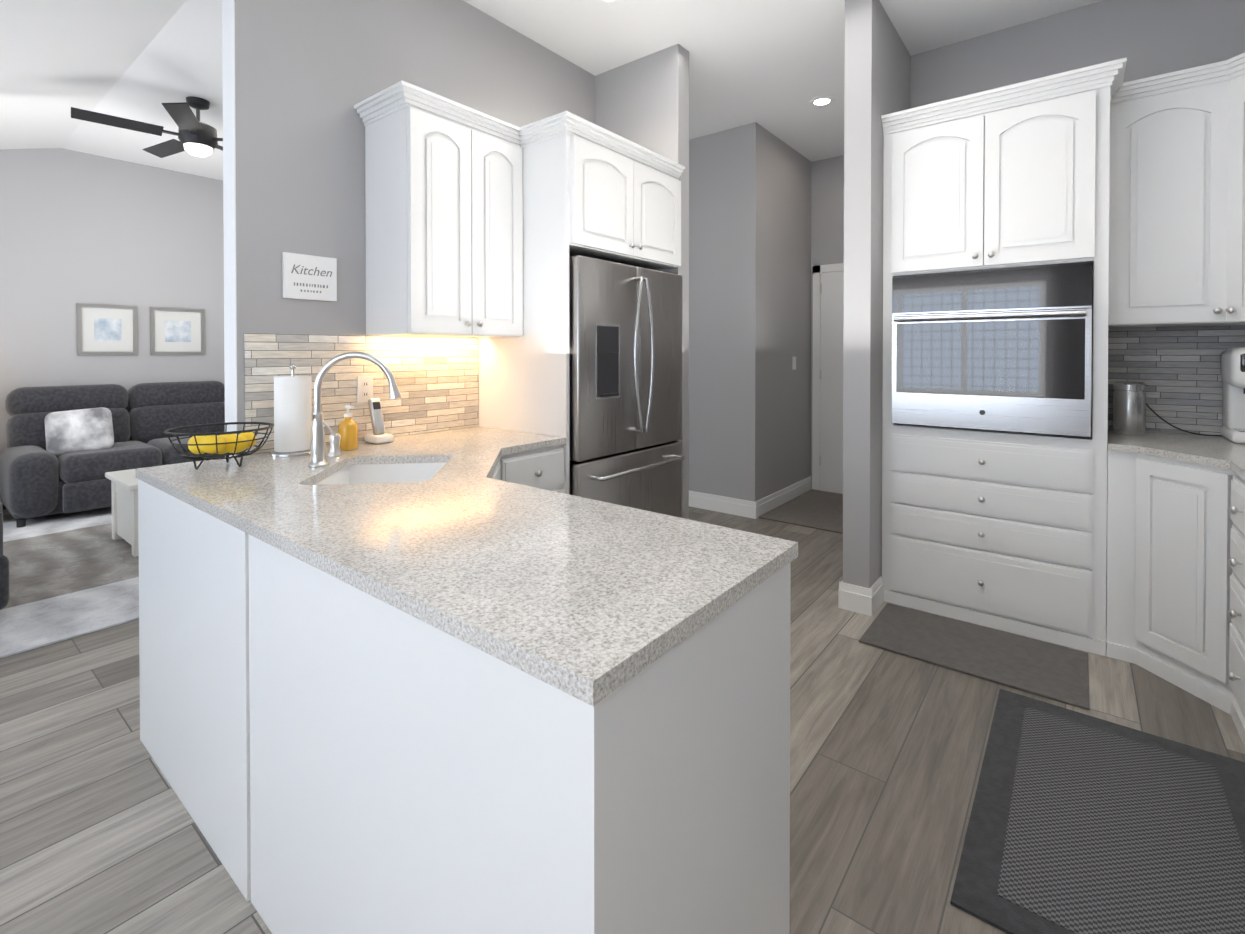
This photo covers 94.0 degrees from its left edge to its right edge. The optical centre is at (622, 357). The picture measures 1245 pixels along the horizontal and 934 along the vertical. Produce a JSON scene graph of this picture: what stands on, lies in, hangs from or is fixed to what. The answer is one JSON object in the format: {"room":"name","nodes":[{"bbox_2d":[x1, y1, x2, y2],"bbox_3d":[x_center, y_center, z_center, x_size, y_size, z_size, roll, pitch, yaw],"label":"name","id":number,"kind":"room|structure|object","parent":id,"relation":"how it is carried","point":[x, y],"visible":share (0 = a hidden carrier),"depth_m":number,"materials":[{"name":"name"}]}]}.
{"room":"kitchen","nodes":[
{"label":"kitchen","id":0,"kind":"room"},
{"bbox_2d":[0,148,224,454],"bbox_3d":[-4.400,-0.301,5.906,0.120,3.100,7.220,0,1,38],"label":"wall","id":1,"kind":"structure","parent":0,"point":[76,227],"depth_m":5.29,"materials":[{"name":"paint"}]},
{"bbox_2d":[77,303,137,354],"bbox_3d":[-4.744,-0.256,5.350,0.022,0.460,0.420,0,1,38],"label":"picture frame","id":2,"kind":"object","parent":1,"relation":"attached to","point":[106,329],"visible":0.96,"depth_m":5.34,"materials":[{"name":"silver metal"}]},
{"bbox_2d":[150,307,204,354],"bbox_3d":[-4.417,-0.260,5.766,0.022,0.460,0.440,0,1,38],"label":"picture frame","id":3,"kind":"object","parent":1,"relation":"attached to","point":[177,331],"visible":0.96,"depth_m":5.76,"materials":[{"name":"silver metal"}]},
{"bbox_2d":[222,0,688,518],"bbox_3d":[-0.572,-0.272,2.863,0.760,3.100,2.173,0,1,38],"label":"wall","id":4,"kind":"structure","parent":0,"point":[301,78],"depth_m":2.48,"materials":[{"name":"paint"}]},
{"bbox_2d":[282,252,336,300],"bbox_3d":[-1.275,-0.327,2.372,0.018,0.180,0.205,0,1,38],"label":"kitchen sign","id":5,"kind":"object","parent":4,"relation":"attached to","point":[309,277],"visible":1,"depth_m":2.36,"materials":[{"name":"white"}]},
{"bbox_2d":[244,333,478,453],"bbox_3d":[-1.092,0.133,2.618,0.008,0.461,1.082,0,1,38],"label":"backsplash","id":6,"kind":"structure","parent":4,"relation":"attached to","point":[437,380],"depth_m":2.60,"materials":[{"name":"tile"}]},
{"bbox_2d":[357,376,372,402],"bbox_3d":[-1.132,0.139,2.553,0.008,0.115,0.070,0,1,38],"label":"electrical outlet","id":7,"kind":"object","parent":6,"relation":"attached to","point":[364,388],"visible":0.98,"depth_m":2.55,"materials":[{"name":"white plastic"}]},
{"bbox_2d":[354,80,517,339],"bbox_3d":[-0.813,-0.597,2.663,0.377,0.995,0.657,0,1,38],"label":"upper cabinet","id":8,"kind":"object","parent":4,"relation":"attached to","point":[482,227],"depth_m":2.49,"materials":[{"name":"white wood"}]},
{"bbox_2d":[0,0,1102,180],"bbox_3d":[-1.198,-1.443,3.301,8.360,0.967,7.340,0,1,38],"label":"ceiling","id":9,"kind":"structure","parent":0,"point":[774,67],"depth_m":3.43,"materials":[{"name":"paint"}]},
{"bbox_2d":[71,96,222,157],"bbox_3d":[-3.061,-1.639,4.134,1.280,0.389,1.273,0,1,38],"label":"ceiling fan","id":10,"kind":"object","parent":9,"relation":"hanging from","point":[196,136],"visible":0.94,"depth_m":4.03,"materials":[{"name":"black metal"}]},
{"bbox_2d":[597,0,621,3],"bbox_3d":[-0.067,-1.816,2.892,0.170,0.008,0.170,0,1,38],"label":"recessed light","id":11,"kind":"object","parent":9,"relation":"in","point":[609,1],"visible":1,"depth_m":2.96,"materials":[{"name":"white plastic"}]},
{"bbox_2d":[809,96,833,106],"bbox_3d":[1.422,-1.828,4.139,0.170,0.008,0.170,0,1,38],"label":"recessed light","id":12,"kind":"object","parent":9,"relation":"in","point":[819,101],"visible":0.98,"depth_m":4.13,"materials":[{"name":"white plastic"}]},
{"bbox_2d":[0,506,1244,933],"bbox_3d":[-1.198,1.324,3.328,8.360,0.100,7.340,0,1,38],"label":"floor","id":13,"kind":"structure","parent":0,"point":[100,832],"depth_m":1.78,"materials":[{"name":"grey wood"}]},
{"bbox_2d":[0,506,138,657],"bbox_3d":[-3.272,1.262,3.940,2.800,0.010,4.300,0,1,38],"label":"living room rug","id":14,"kind":"object","parent":13,"relation":"on","point":[74,574],"depth_m":3.29,"materials":[{"name":"grey carpet"}]},
{"bbox_2d":[0,505,9,609],"bbox_3d":[-3.549,0.759,2.472,0.982,1.021,0.950,0,1,12],"label":"armchair","id":15,"kind":"object","parent":14,"relation":"on","point":[4,583],"visible":1,"depth_m":2.80,"materials":[{"name":"fabric"}]},
{"bbox_2d":[0,381,224,527],"bbox_3d":[-4.040,0.739,5.429,0.983,1.005,2.420,0,1,38],"label":"sofa","id":16,"kind":"object","parent":14,"relation":"on","point":[68,448],"visible":0.46,"depth_m":4.72,"materials":[{"name":"fabric"}]},
{"bbox_2d":[105,466,153,556],"bbox_3d":[-2.953,1.022,4.304,0.650,0.460,1.230,0,1,38],"label":"coffee table","id":17,"kind":"object","parent":14,"relation":"on","point":[124,490],"visible":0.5,"depth_m":3.85,"materials":[{"name":"white paint"}]},
{"bbox_2d":[136,474,797,933],"bbox_3d":[-0.398,0.845,1.876,2.020,0.883,1.402,0,1,38],"label":"base cabinet","id":18,"kind":"object","parent":13,"relation":"on","point":[478,680],"depth_m":1.00,"materials":[{"name":"white wood"}]},
{"bbox_2d":[136,426,797,697],"bbox_3d":[-0.397,0.388,1.867,2.028,0.030,1.408,0,1,38],"label":"countertop","id":19,"kind":"structure","parent":18,"relation":"on","point":[577,590],"depth_m":1.16,"materials":[{"name":"grey stone"}]},
{"bbox_2d":[164,422,273,469],"bbox_3d":[-1.364,0.304,1.974,0.309,0.134,0.309,0,1,38],"label":"fruit bowl","id":20,"kind":"object","parent":19,"relation":"on","point":[226,444],"visible":1,"depth_m":1.92,"materials":[{"name":"black metal"}]},
{"bbox_2d":[270,364,311,456],"bbox_3d":[-1.262,0.197,2.223,0.156,0.343,0.156,0,1,38],"label":"paper towel holder","id":21,"kind":"object","parent":19,"relation":"on","point":[292,412],"visible":0.94,"depth_m":2.17,"materials":[{"name":"white paper"}]},
{"bbox_2d":[338,405,357,450],"bbox_3d":[-1.100,0.280,2.325,0.072,0.175,0.072,0,1,38],"label":"soap bottle","id":22,"kind":"object","parent":19,"relation":"on","point":[348,430],"visible":1,"depth_m":2.30,"materials":[{"name":"orange"}]},
{"bbox_2d":[308,352,401,466],"bbox_3d":[-0.987,0.174,2.053,0.394,0.391,0.235,0,1,38],"label":"faucet","id":23,"kind":"object","parent":19,"relation":"on","point":[317,444],"visible":1,"depth_m":1.99,"materials":[{"name":"silver metal"}]},
{"bbox_2d":[364,398,393,443],"bbox_3d":[-1.052,0.272,2.504,0.106,0.188,0.090,0,1,38],"label":"cordless phone","id":24,"kind":"object","parent":19,"relation":"on","point":[379,435],"visible":1,"depth_m":2.49,"materials":[{"name":"white plastic"}]},
{"bbox_2d":[268,450,491,497],"bbox_3d":[-0.801,0.494,1.957,0.647,0.209,0.646,0,1,38],"label":"sink","id":25,"kind":"object","parent":19,"relation":"in","point":[361,475],"depth_m":2.12,"materials":[{"name":"white ceramic"}]},
{"bbox_2d":[478,111,684,494],"bbox_3d":[-0.213,0.087,3.182,0.687,2.374,0.986,0,1,38],"label":"tall cabinet","id":26,"kind":"object","parent":13,"relation":"on","point":[586,189],"depth_m":2.80,"materials":[{"name":"white wood"}]},
{"bbox_2d":[569,255,683,517],"bbox_3d":[-0.152,0.394,3.184,0.720,1.738,0.890,0,1,38],"label":"refrigerator","id":27,"kind":"object","parent":13,"relation":"on","point":[625,377],"visible":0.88,"depth_m":2.92,"materials":[{"name":"grey metal"}]},
{"bbox_2d":[758,489,842,533],"bbox_3d":[1.824,1.254,4.704,1.010,0.011,1.160,0,1,38],"label":"carpet","id":28,"kind":"object","parent":13,"relation":"on","point":[817,509],"visible":0.43,"depth_m":4.68,"materials":[{"name":"grey carpet"}]},
{"bbox_2d":[859,603,1089,709],"bbox_3d":[1.534,1.276,2.554,0.810,0.009,0.500,0,1,38],"label":"mat","id":29,"kind":"object","parent":13,"relation":"on","point":[1048,670],"visible":1,"depth_m":2.50,"materials":[{"name":"grey fabric"}]},
{"bbox_2d":[881,57,1126,655],"bbox_3d":[1.915,0.014,2.969,0.958,2.524,0.671,0,1,38],"label":"tall cabinet","id":30,"kind":"object","parent":13,"relation":"on","point":[1005,531],"visible":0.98,"depth_m":2.70,"materials":[{"name":"white wood"}]},
{"bbox_2d":[892,262,1091,437],"bbox_3d":[1.863,-0.036,2.945,0.799,0.762,0.639,0,1,38],"label":"wall oven","id":31,"kind":"object","parent":30,"relation":"in","point":[1008,350],"visible":1,"depth_m":2.70,"materials":[{"name":"grey metal"}]},
{"bbox_2d":[950,689,1244,933],"bbox_3d":[1.374,1.284,1.599,0.660,0.010,1.100,0,1,38],"label":"kitchen rug","id":32,"kind":"object","parent":13,"relation":"on","point":[1080,823],"visible":1,"depth_m":1.56,"materials":[{"name":"grey fabric"}]},
{"bbox_2d":[1106,449,1244,747],"bbox_3d":[2.088,0.846,1.719,0.964,0.883,2.438,0,1,38],"label":"base cabinet","id":33,"kind":"object","parent":13,"relation":"on","point":[1175,586],"depth_m":2.27,"materials":[{"name":"white wood"}]},
{"bbox_2d":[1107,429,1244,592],"bbox_3d":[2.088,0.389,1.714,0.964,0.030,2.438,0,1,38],"label":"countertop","id":34,"kind":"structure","parent":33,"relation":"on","point":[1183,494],"depth_m":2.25,"materials":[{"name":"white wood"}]},
{"bbox_2d":[1113,381,1145,433],"bbox_3d":[2.450,0.239,2.804,0.122,0.247,0.122,0,1,38],"label":"canister","id":35,"kind":"object","parent":34,"relation":"on","point":[1129,407],"visible":1,"depth_m":2.76,"materials":[{"name":"silver metal"}]},
{"bbox_2d":[1146,403,1221,436],"bbox_3d":[2.642,0.285,2.742,0.274,0.155,0.066,0,1,38],"label":"power cord","id":36,"kind":"object","parent":34,"relation":"on","point":[1152,410],"visible":0.92,"depth_m":2.73,"materials":[{"name":"black plastic"}]},
{"bbox_2d":[1221,347,1244,443],"bbox_3d":[2.741,0.160,2.543,0.138,0.410,0.288,0,1,38],"label":"coffee maker","id":37,"kind":"object","parent":34,"relation":"on","point":[1233,380],"visible":1,"depth_m":2.55,"materials":[{"name":"white plastic"}]},
{"bbox_2d":[689,122,812,501],"bbox_3d":[0.950,-0.296,5.358,1.170,3.100,1.170,0,1,38],"label":"wall","id":38,"kind":"structure","parent":0,"point":[773,220],"depth_m":4.78,"materials":[{"name":"paint"}]},
{"bbox_2d":[689,490,757,518],"bbox_3d":[0.586,1.194,4.904,1.176,0.130,0.016,0,1,38],"label":"baseboard","id":39,"kind":"structure","parent":38,"relation":"attached to","point":[739,507],"depth_m":4.71,"materials":[{"name":"white wood"}]},
{"bbox_2d":[758,476,811,516],"bbox_3d":[1.421,1.193,5.027,0.016,0.130,1.190,0,1,38],"label":"baseboard","id":40,"kind":"structure","parent":38,"relation":"attached to","point":[782,496],"depth_m":4.97,"materials":[{"name":"white wood"}]},
{"bbox_2d":[792,357,795,369],"bbox_3d":[1.528,0.049,5.161,0.006,0.115,0.070,0,1,38],"label":"light switch","id":41,"kind":"object","parent":38,"relation":"attached to","point":[793,363],"visible":1,"depth_m":5.14,"materials":[{"name":"white plastic"}]},
{"bbox_2d":[813,157,836,272],"bbox_3d":[1.768,-0.298,5.573,2.190,3.100,0.120,0,1,38],"label":"wall","id":42,"kind":"structure","parent":0,"point":[825,170],"depth_m":5.40,"materials":[{"name":"paint"}]},
{"bbox_2d":[812,263,843,493],"bbox_3d":[2.154,0.193,5.138,0.970,2.102,0.091,0,1,38],"label":"hall door","id":43,"kind":"structure","parent":42,"relation":"in","point":[827,383],"depth_m":5.36,"materials":[{"name":"white wood"}]},
{"bbox_2d":[837,0,910,587],"bbox_3d":[1.954,-0.282,3.901,0.130,3.100,2.520,0,1,38],"label":"wall","id":44,"kind":"structure","parent":0,"point":[877,78],"depth_m":2.92,"materials":[{"name":"paint"}]},
{"bbox_2d":[838,580,864,608],"bbox_3d":[1.855,1.203,3.906,0.016,0.130,2.416,0,1,38],"label":"baseboard","id":45,"kind":"structure","parent":44,"relation":"attached to","point":[847,593],"depth_m":2.94,"materials":[{"name":"white wood"}]},
{"bbox_2d":[910,0,1244,433],"bbox_3d":[0.858,-0.252,0.782,2.000,3.100,5.660,0,1,38],"label":"wall","id":46,"kind":"structure","parent":0,"point":[1148,38],"depth_m":2.99,"materials":[{"name":"paint"}]},
{"bbox_2d":[1108,53,1244,327],"bbox_3d":[2.498,-0.696,2.545,0.570,1.095,0.607,0,1,38],"label":"upper cabinet","id":47,"kind":"object","parent":46,"relation":"attached to","point":[1177,206],"visible":0.96,"depth_m":2.34,"materials":[{"name":"white wood"}]},
{"bbox_2d":[1108,325,1244,434],"bbox_3d":[2.826,0.107,2.678,0.930,0.511,0.008,0,1,38],"label":"backsplash","id":48,"kind":"structure","parent":46,"relation":"attached to","point":[1176,371],"depth_m":2.79,"materials":[{"name":"grey tile"}]}
]}

